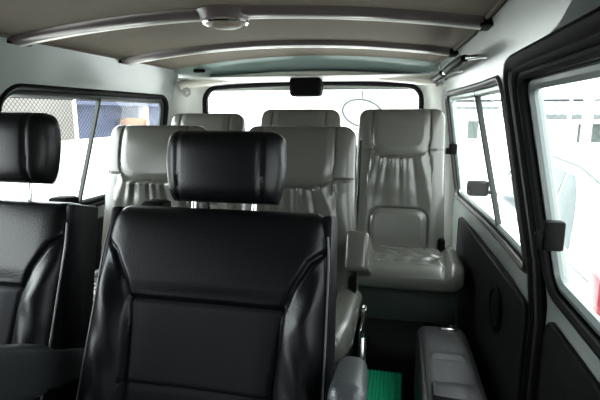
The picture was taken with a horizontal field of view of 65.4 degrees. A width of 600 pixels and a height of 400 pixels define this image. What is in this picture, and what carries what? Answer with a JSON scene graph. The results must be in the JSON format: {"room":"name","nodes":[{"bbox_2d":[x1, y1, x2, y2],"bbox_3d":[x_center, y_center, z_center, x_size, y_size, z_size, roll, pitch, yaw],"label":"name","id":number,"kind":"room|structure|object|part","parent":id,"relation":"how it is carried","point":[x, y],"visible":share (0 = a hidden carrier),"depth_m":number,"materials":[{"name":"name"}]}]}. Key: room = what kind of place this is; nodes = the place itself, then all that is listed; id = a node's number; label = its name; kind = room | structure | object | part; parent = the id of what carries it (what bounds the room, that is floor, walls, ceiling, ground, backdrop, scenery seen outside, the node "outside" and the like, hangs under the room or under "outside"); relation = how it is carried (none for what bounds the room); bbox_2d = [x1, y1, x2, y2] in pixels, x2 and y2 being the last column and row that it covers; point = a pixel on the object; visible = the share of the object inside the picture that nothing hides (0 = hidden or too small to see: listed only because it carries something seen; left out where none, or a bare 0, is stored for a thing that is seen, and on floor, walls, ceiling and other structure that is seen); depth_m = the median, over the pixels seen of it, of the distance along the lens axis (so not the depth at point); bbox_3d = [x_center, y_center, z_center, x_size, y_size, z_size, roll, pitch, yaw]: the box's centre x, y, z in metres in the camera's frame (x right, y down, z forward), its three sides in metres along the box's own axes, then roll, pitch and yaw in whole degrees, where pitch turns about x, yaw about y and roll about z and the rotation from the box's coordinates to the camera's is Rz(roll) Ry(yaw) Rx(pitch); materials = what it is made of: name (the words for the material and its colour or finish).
{"room":"vehicle interior","nodes":[
{"label":"vehicle interior","id":0,"kind":"room"},
{"bbox_2d":[0,36,178,217],"bbox_3d":[-1.122,0.212,0.973,0.170,1.470,3.625,2,11,12],"label":"wall","id":1,"kind":"structure","parent":0,"point":[38,64],"depth_m":1.80,"materials":[{"name":"paint"}]},
{"bbox_2d":[7,40,132,64],"bbox_3d":[-0.921,-0.500,1.446,0.040,0.024,1.400,2,11,12],"label":"trim","id":2,"kind":"structure","parent":1,"relation":"attached to","point":[10,42],"depth_m":1.53,"materials":[{"name":"black plastic"}]},
{"bbox_2d":[0,83,168,206],"bbox_3d":[-0.895,-0.216,2.027,0.117,0.512,1.222,2,11,12],"label":"window","id":3,"kind":"structure","parent":1,"relation":"in","point":[21,89],"depth_m":2.00,"materials":[{"name":"black rubber"}]},
{"bbox_2d":[0,34,176,69],"bbox_3d":[-1.036,-0.393,0.830,0.014,0.010,3.500,2,11,12],"label":"trim","id":4,"kind":"structure","parent":1,"relation":"attached to","point":[1,35],"depth_m":1.79,"materials":[{"name":"grey plastic"}]},
{"bbox_2d":[95,216,103,269],"bbox_3d":[-0.934,0.401,2.031,0.015,0.603,1.063,2,11,12],"label":"trim","id":5,"kind":"structure","parent":1,"relation":"attached to","point":[100,219],"depth_m":2.10,"materials":[{"name":"plastic"}]},
{"bbox_2d":[182,88,191,96],"bbox_3d":[-0.625,-0.596,2.583,0.052,0.052,0.013,-7,12,-33],"label":"cap","id":6,"kind":"object","parent":1,"relation":"attached to","point":[186,92],"visible":1,"depth_m":2.58,"materials":[{"name":"grey plastic"}]},
{"bbox_2d":[0,0,507,68],"bbox_3d":[-0.341,-0.428,0.729,1.640,0.112,3.910,2,11,12],"label":"ceiling","id":7,"kind":"structure","parent":0,"point":[16,16],"depth_m":1.54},
{"bbox_2d":[171,74,453,247],"bbox_3d":[0.040,-0.107,2.626,1.695,1.440,0.195,2,11,12],"label":"wall","id":8,"kind":"structure","parent":0,"point":[433,96],"depth_m":2.45,"materials":[{"name":"grey paint"}]},
{"bbox_2d":[193,69,204,72],"bbox_3d":[-0.539,-0.692,2.502,0.060,0.018,0.030,2,11,12],"label":"clip","id":9,"kind":"object","parent":8,"relation":"attached to","point":[194,70],"visible":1,"depth_m":2.49,"materials":[{"name":"black plastic"}]},
{"bbox_2d":[290,77,322,96],"bbox_3d":[0.032,-0.603,2.493,0.177,0.102,0.111,2,11,12],"label":"brake light","id":10,"kind":"object","parent":8,"relation":"attached to","point":[299,86],"visible":0.95,"depth_m":2.44,"materials":[{"name":"black plastic"}]},
{"bbox_2d":[175,55,438,77],"bbox_3d":[0.016,-0.696,2.442,1.450,0.115,0.170,2,11,12],"label":"trim","id":11,"kind":"structure","parent":8,"relation":"attached to","point":[314,62],"depth_m":2.42,"materials":[{"name":"grey paint"}]},
{"bbox_2d":[179,71,437,89],"bbox_3d":[0.013,-0.637,2.472,1.393,0.095,0.114,2,11,12],"label":"trim","id":12,"kind":"structure","parent":8,"relation":"attached to","point":[420,80],"depth_m":2.46,"materials":[{"name":"grey plastic"}]},
{"bbox_2d":[202,81,423,112],"bbox_3d":[0.045,-0.339,2.619,1.244,0.645,0.044,2,11,12],"label":"window","id":13,"kind":"structure","parent":8,"relation":"in","point":[414,87],"depth_m":2.52,"materials":[{"name":"black rubber"}]},
{"bbox_2d":[341,90,381,126],"bbox_3d":[0.365,-0.619,2.826,0.281,0.379,0.408,2,11,12],"label":"mirror","id":14,"kind":"object","parent":8,"relation":"attached to","point":[351,109],"visible":0.54,"depth_m":3.04,"materials":[{"name":"white paint"}]},
{"bbox_2d":[350,318,448,399],"bbox_3d":[-0.330,0.924,1.028,1.720,0.050,3.810,2,11,12],"label":"floor","id":15,"kind":"structure","parent":0,"point":[390,344],"depth_m":2.17,"materials":[{"name":"black carpet"}]},
{"bbox_2d":[0,112,97,399],"bbox_3d":[-0.839,0.356,1.008,0.545,1.074,0.721,2,11,12],"label":"leather seat","id":16,"kind":"object","parent":15,"relation":"on","point":[48,248],"visible":0.98,"depth_m":1.10,"materials":[{"name":"black leather"}]},
{"bbox_3d":[-0.697,-0.015,1.202,0.012,0.136,0.036,2,11,12],"label":"headrest post","id":17,"kind":"part","parent":16,"relation":"part of","materials":[{"name":"silver metal"}]},
{"bbox_3d":[-0.805,0.277,1.155,0.544,0.539,0.321,2,11,12],"label":"backrest","id":18,"kind":"part","parent":16,"relation":"part of","materials":[{"name":"black leather"}]},
{"bbox_3d":[-0.606,0.362,0.974,0.070,0.277,0.444,2,11,12],"label":"armrest","id":19,"kind":"part","parent":16,"relation":"part of","materials":[{"name":"grey leather"}]},
{"bbox_3d":[-0.554,0.288,1.111,0.035,0.544,0.293,2,11,12],"label":"panel","id":20,"kind":"part","parent":16,"relation":"part of","materials":[{"name":"black leather"}]},
{"bbox_2d":[92,125,209,319],"bbox_3d":[-0.618,0.247,1.731,0.510,1.026,0.582,2,11,12],"label":"leather seat","id":21,"kind":"object","parent":15,"relation":"on","point":[137,167],"visible":0.25,"depth_m":1.83,"materials":[{"name":"grey leather"}]},
{"bbox_2d":[92,268,101,319],"bbox_3d":[-0.632,0.362,1.686,0.510,0.117,0.448,2,11,12],"label":"seat cushion","id":22,"kind":"object","parent":21,"relation":"on","point":[97,270],"depth_m":1.76,"materials":[{"name":"grey leather"}]},
{"bbox_3d":[-0.577,0.037,1.884,0.476,0.667,0.196,2,11,12],"label":"backrest","id":23,"kind":"part","parent":21,"relation":"part of","materials":[{"name":"grey leather"}]},
{"bbox_2d":[171,113,244,209],"bbox_3d":[-0.509,0.140,2.241,0.450,1.093,0.516,2,11,12],"label":"leather seat","id":24,"kind":"object","parent":15,"relation":"on","point":[209,121],"visible":0.12,"depth_m":2.29,"materials":[{"name":"grey leather"}]},
{"bbox_2d":[76,130,366,399],"bbox_3d":[-0.190,0.402,0.875,0.633,1.033,0.720,2,11,12],"label":"leather seat","id":25,"kind":"object","parent":15,"relation":"on","point":[193,303],"visible":1,"depth_m":0.99,"materials":[{"name":"black leather"}]},
{"bbox_3d":[-0.446,0.292,1.088,0.035,0.544,0.293,2,11,12],"label":"panel","id":26,"kind":"part","parent":25,"relation":"part of","materials":[{"name":"black leather"}]},
{"bbox_3d":[-0.253,0.017,1.111,0.012,0.107,0.036,2,11,12],"label":"headrest post","id":27,"kind":"part","parent":25,"relation":"part of","materials":[{"name":"silver metal"}]},
{"bbox_3d":[-0.199,0.300,1.027,0.544,0.539,0.321,2,11,12],"label":"backrest","id":28,"kind":"part","parent":25,"relation":"part of","materials":[{"name":"black leather"}]},
{"bbox_3d":[-0.106,0.023,1.080,0.012,0.107,0.036,2,11,12],"label":"headrest post","id":29,"kind":"part","parent":25,"relation":"part of","materials":[{"name":"silver metal"}]},
{"bbox_3d":[0.052,0.312,0.983,0.035,0.544,0.293,2,11,12],"label":"panel","id":30,"kind":"part","parent":25,"relation":"part of","materials":[{"name":"black leather"}]},
{"bbox_3d":[0.085,0.323,0.800,0.058,0.148,0.273,2,11,9],"label":"armrest","id":31,"kind":"part","parent":25,"relation":"part of","materials":[{"name":"grey leather"}]},
{"bbox_2d":[261,109,340,125],"bbox_3d":[-0.043,0.138,2.139,0.450,1.093,0.516,2,11,12],"label":"leather seat","id":32,"kind":"object","parent":15,"relation":"on","point":[271,117],"visible":0.11,"depth_m":2.20,"materials":[{"name":"grey leather"}]},
{"bbox_2d":[240,126,372,373],"bbox_3d":[-0.035,0.270,1.608,0.543,1.026,0.582,2,11,12],"label":"leather seat","id":33,"kind":"object","parent":15,"relation":"on","point":[321,175],"visible":0.31,"depth_m":1.68,"materials":[{"name":"grey leather"}]},
{"bbox_3d":[-0.010,0.059,1.764,0.476,0.667,0.196,2,11,12],"label":"backrest","id":34,"kind":"part","parent":33,"relation":"part of","materials":[{"name":"grey leather"}]},
{"bbox_3d":[-0.057,0.489,1.622,0.450,0.150,0.453,2,11,12],"label":"seat","id":35,"kind":"part","parent":33,"relation":"part of","materials":[{"name":"grey leather"}]},
{"bbox_2d":[335,286,361,362],"bbox_3d":[-0.065,0.385,1.566,0.510,0.117,0.448,2,11,12],"label":"seat cushion","id":36,"kind":"object","parent":33,"relation":"on","point":[348,298],"depth_m":1.45,"materials":[{"name":"grey leather"}]},
{"bbox_3d":[0.203,0.187,1.581,0.074,0.215,0.299,2,11,12],"label":"armrest","id":37,"kind":"part","parent":33,"relation":"part of","materials":[{"name":"grey leather"}]},
{"bbox_3d":[0.222,0.473,1.626,0.026,0.220,0.148,2,11,12],"label":"recliner lever","id":38,"kind":"part","parent":33,"relation":"part of","materials":[{"name":"silver metal"}]},
{"bbox_2d":[367,369,401,399],"bbox_3d":[0.235,0.780,1.621,0.231,0.016,0.700,2,11,12],"label":"floor mat","id":39,"kind":"object","parent":15,"relation":"on","point":[382,385],"visible":0.61,"depth_m":1.84,"materials":[{"name":"teal"}]},
{"bbox_2d":[353,109,464,356],"bbox_3d":[0.452,0.158,2.034,0.486,1.093,0.516,2,11,12],"label":"leather seat","id":40,"kind":"object","parent":15,"relation":"on","point":[414,277],"visible":0.8,"depth_m":2.08,"materials":[{"name":"grey leather"}]},
{"bbox_3d":[0.276,0.565,2.121,0.040,0.260,0.284,2,11,12],"label":"leg","id":41,"kind":"part","parent":40,"relation":"part of","materials":[{"name":"black plastic"}]},
{"bbox_2d":[357,139,361,224],"bbox_3d":[0.235,-0.055,1.868,0.021,0.372,0.034,2,11,12],"label":"belt","id":42,"kind":"object","parent":40,"relation":"attached to","point":[360,155],"visible":0.81,"depth_m":1.86,"materials":[{"name":"grey fabric"}]},
{"bbox_3d":[0.456,-0.057,2.156,0.416,0.716,0.203,2,11,12],"label":"backrest","id":43,"kind":"part","parent":40,"relation":"part of","materials":[{"name":"grey leather"}]},
{"bbox_3d":[0.445,0.383,2.042,0.421,0.147,0.379,2,11,12],"label":"seat","id":44,"kind":"part","parent":40,"relation":"part of","materials":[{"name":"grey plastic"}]},
{"bbox_2d":[358,245,464,292],"bbox_3d":[0.437,0.280,1.986,0.486,0.116,0.374,2,11,12],"label":"seat cushion","id":45,"kind":"object","parent":40,"relation":"on","point":[395,268],"depth_m":1.83,"materials":[{"name":"grey leather"}]},
{"bbox_3d":[0.559,0.576,2.061,0.040,0.260,0.284,2,11,12],"label":"leg","id":46,"kind":"part","parent":40,"relation":"part of","materials":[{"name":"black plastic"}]},
{"bbox_2d":[414,326,486,399],"bbox_3d":[0.464,0.652,1.470,0.200,0.326,0.690,2,11,12],"label":"seat","id":47,"kind":"object","parent":15,"relation":"on","point":[445,365],"visible":1,"depth_m":1.46,"materials":[{"name":"leather"}]},
{"bbox_3d":[0.541,0.472,1.704,0.060,0.014,0.022,2,11,12],"label":"release handle","id":48,"kind":"part","parent":47,"relation":"part of","materials":[{"name":"silver metal"}]},
{"bbox_2d":[488,133,503,141],"bbox_3d":[1.611,-0.049,10.039,80.000,0.100,70.000,2,11,12],"label":"ground","id":49,"kind":"structure","parent":0,"point":[499,137],"depth_m":34.75,"materials":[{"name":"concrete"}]},
{"bbox_2d":[1,98,74,140],"bbox_3d":[-4.730,-0.481,5.843,0.300,2.270,5.420,2,11,12],"label":"wall","id":50,"kind":"structure","parent":49,"relation":"on","point":[21,99],"depth_m":7.76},
{"bbox_2d":[0,137,110,200],"bbox_3d":[-2.619,-0.298,7.277,0.150,1.390,11.000,2,11,12],"label":"wall","id":51,"kind":"structure","parent":49,"relation":"on","point":[73,152],"depth_m":5.91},
{"bbox_2d":[53,167,80,186],"bbox_3d":[-2.837,-0.285,5.715,0.070,0.190,0.460,2,11,12],"label":"wall panel","id":52,"kind":"object","parent":51,"relation":"attached to","point":[68,176],"visible":0.97,"depth_m":5.70,"materials":[{"name":"concrete"}]},
{"bbox_2d":[2,97,158,140],"bbox_3d":[-3.590,-0.663,7.578,0.060,2.000,8.360,2,11,12],"label":"wire fence","id":53,"kind":"object","parent":49,"relation":"on","point":[74,103],"visible":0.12,"depth_m":7.62,"materials":[{"name":"black metal"}]},
{"bbox_3d":[-3.590,-0.663,7.578,0.055,2.000,0.055,-2,11,-10],"label":"post","id":54,"kind":"part","parent":53,"relation":"part of","materials":[{"name":"white metal"}]},
{"bbox_3d":[-3.590,-1.598,7.406,0.031,0.036,8.300,2,11,12],"label":"rail","id":55,"kind":"part","parent":53,"relation":"part of","materials":[{"name":"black metal"}]},
{"bbox_2d":[76,101,158,138],"bbox_3d":[-4.847,-1.378,11.543,3.050,1.970,5.750,2,11,12],"label":"shed","id":56,"kind":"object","parent":49,"relation":"on","point":[77,102],"visible":0.13,"depth_m":9.73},
{"bbox_2d":[119,118,146,124],"bbox_3d":[-3.629,-1.652,10.187,0.230,0.260,0.750,2,11,12],"label":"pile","id":57,"kind":"object","parent":56,"relation":"attached to","point":[135,119],"visible":0.33,"depth_m":9.96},
{"bbox_3d":[-3.573,-1.201,10.803,0.140,1.890,0.200,2,11,12],"label":"post","id":58,"kind":"part","parent":56,"relation":"part of","materials":[{"name":"white"}]},
{"bbox_2d":[208,89,418,138],"bbox_3d":[0.690,-2.576,11.751,5.500,4.250,4.400,2,11,12],"label":"building","id":59,"kind":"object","parent":49,"relation":"on","point":[251,105],"visible":0.12,"depth_m":9.84,"materials":[{"name":"white"}]},
{"bbox_2d":[456,96,499,141],"bbox_3d":[7.016,-3.537,20.697,2.500,2.900,4.600,2,11,12],"label":"house","id":60,"kind":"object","parent":49,"relation":"on","point":[462,118],"visible":0.3,"depth_m":18.71,"materials":[{"name":"white"}]},
{"bbox_2d":[456,97,599,163],"bbox_3d":[6.464,-0.689,7.717,7.660,2.000,0.060,2,11,12],"label":"wire fence","id":61,"kind":"object","parent":49,"relation":"on","point":[570,99],"visible":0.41,"depth_m":8.05,"materials":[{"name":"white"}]},
{"bbox_3d":[6.464,-1.623,7.545,7.600,0.036,0.031,2,11,12],"label":"rail","id":62,"kind":"part","parent":61,"relation":"part of","materials":[{"name":"black metal"}]},
{"bbox_3d":[4.607,-0.761,8.110,0.055,2.000,0.055,7,13,34],"label":"post","id":63,"kind":"part","parent":61,"relation":"part of","materials":[{"name":"white metal"}]},
{"bbox_2d":[460,141,599,202],"bbox_3d":[6.927,-0.384,8.270,7.900,1.200,0.150,2,11,12],"label":"wall","id":64,"kind":"structure","parent":49,"relation":"on","point":[473,170],"depth_m":8.88,"materials":[{"name":"white paint"}]},
{"bbox_2d":[466,145,599,316],"bbox_3d":[2.577,0.260,3.921,2.160,1.508,3.970,2,11,12],"label":"parked car","id":65,"kind":"object","parent":49,"relation":"on","point":[576,168],"visible":0.39,"depth_m":2.79,"materials":[{"name":"white paint"}]},
{"bbox_2d":[466,180,489,196],"bbox_3d":[1.756,-0.112,4.499,0.287,0.150,0.109,2,11,12],"label":"mirror","id":66,"kind":"object","parent":65,"relation":"attached to","point":[474,187],"depth_m":4.46,"materials":[{"name":"black plastic"}]},
{"bbox_3d":[1.698,0.172,3.612,0.040,0.044,2.601,2,11,11],"label":"belt moulding","id":67,"kind":"part","parent":65,"relation":"part of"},
{"bbox_2d":[586,268,599,316],"bbox_3d":[1.469,0.463,2.232,0.135,0.240,0.175,2,11,12],"label":"tail lamp","id":68,"kind":"object","parent":65,"relation":"attached to","point":[593,287],"depth_m":2.23,"materials":[{"name":"red plastic"}]},
{"bbox_2d":[491,84,599,142],"bbox_3d":[8.062,-1.659,11.714,5.300,2.460,5.200,2,11,12],"label":"house","id":69,"kind":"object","parent":49,"relation":"on","point":[576,91],"visible":0.37,"depth_m":9.99,"materials":[{"name":"white"}]},
{"bbox_2d":[579,89,596,144],"bbox_3d":[4.609,-0.718,7.597,0.100,2.100,0.200,2,11,12],"label":"gate pier","id":70,"kind":"object","parent":49,"relation":"on","point":[590,94],"visible":0.36,"depth_m":7.42,"materials":[{"name":"white"}]},
{"bbox_2d":[438,0,599,383],"bbox_3d":[0.398,0.271,0.652,0.222,1.470,3.625,2,11,12],"label":"wall","id":71,"kind":"structure","parent":0,"point":[518,24],"depth_m":1.11,"materials":[{"name":"paint"}]},
{"bbox_2d":[195,4,249,29],"bbox_3d":[-0.214,-0.523,1.339,0.168,0.064,0.168,2,11,12],"label":"dome lamp","id":72,"kind":"object","parent":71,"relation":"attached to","point":[216,16],"visible":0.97,"depth_m":1.28,"materials":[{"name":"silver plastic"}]},
{"bbox_2d":[7,5,483,46],"bbox_3d":[-0.218,-0.503,1.331,1.396,0.082,0.071,2,11,12],"label":"trim","id":73,"kind":"structure","parent":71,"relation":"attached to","point":[466,21],"depth_m":1.28,"materials":[{"name":"white plastic"}]},
{"bbox_2d":[121,40,449,64],"bbox_3d":[-0.102,-0.610,1.910,1.366,0.081,0.071,2,11,12],"label":"trim","id":74,"kind":"structure","parent":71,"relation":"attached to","point":[354,44],"depth_m":1.88,"materials":[{"name":"white plastic"}]},
{"bbox_2d":[430,53,486,82],"bbox_3d":[0.563,-0.477,1.741,0.076,0.032,0.889,2,11,10],"label":"grab rail","id":75,"kind":"object","parent":71,"relation":"attached to","point":[453,67],"visible":1,"depth_m":1.46,"materials":[{"name":"black plastic"}]},
{"bbox_2d":[435,0,505,64],"bbox_3d":[0.325,-0.340,0.543,0.050,0.010,3.501,2,11,11],"label":"trim","id":76,"kind":"structure","parent":71,"relation":"attached to","point":[499,3],"depth_m":1.34,"materials":[{"name":"grey plastic"}]},
{"bbox_2d":[447,17,493,56],"bbox_3d":[0.464,-0.446,1.153,0.050,0.024,1.400,2,11,11],"label":"trim","id":77,"kind":"structure","parent":71,"relation":"attached to","point":[486,25],"depth_m":1.20,"materials":[{"name":"black plastic"}]},
{"bbox_2d":[445,75,526,273],"bbox_3d":[0.659,-0.160,1.717,0.125,0.515,1.183,2,11,9],"label":"window","id":78,"kind":"structure","parent":71,"relation":"in","point":[513,247],"depth_m":1.63,"materials":[{"name":"black rubber"}]},
{"bbox_2d":[451,217,527,399],"bbox_3d":[0.651,0.463,1.696,0.026,0.603,1.064,2,11,10],"label":"trim","id":79,"kind":"structure","parent":71,"relation":"attached to","point":[498,356],"depth_m":1.50,"materials":[{"name":"plastic"}]},
{"bbox_2d":[489,285,501,331],"bbox_3d":[0.595,0.332,1.429,0.014,0.140,0.140,2,11,12],"label":"speaker","id":80,"kind":"object","parent":71,"relation":"attached to","point":[495,306],"visible":1,"depth_m":1.40},
{"bbox_2d":[491,291,496,326],"bbox_3d":[0.594,0.332,1.429,0.012,0.107,0.108,2,11,12],"label":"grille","id":81,"kind":"object","parent":80,"relation":"attached to","point":[493,293],"depth_m":1.41,"materials":[{"name":"plastic"}]},
{"bbox_2d":[503,6,599,399],"bbox_3d":[0.399,0.357,0.607,0.106,1.182,1.272,2,11,12],"label":"door","id":82,"kind":"structure","parent":71,"relation":"in","point":[552,369],"depth_m":0.99,"materials":[{"name":"black rubber"}]},
{"bbox_2d":[517,43,599,359],"bbox_3d":[0.420,0.048,0.546,0.112,0.480,1.104,2,11,12],"label":"window","id":83,"kind":"structure","parent":82,"relation":"attached to","point":[584,64],"depth_m":0.96,"materials":[{"name":"black rubber"}]},
{"bbox_3d":[0.424,0.607,0.568,0.016,0.548,0.985,2,11,12],"label":"panel","id":84,"kind":"part","parent":82,"relation":"part of","materials":[{"name":"plastic"}]},
{"bbox_2d":[549,0,599,33],"bbox_3d":[0.316,-0.243,0.370,0.035,0.092,0.930,2,11,12],"label":"trim","id":85,"kind":"structure","parent":71,"relation":"attached to","point":[576,9],"depth_m":0.65,"materials":[{"name":"grey paint"}]}
]}

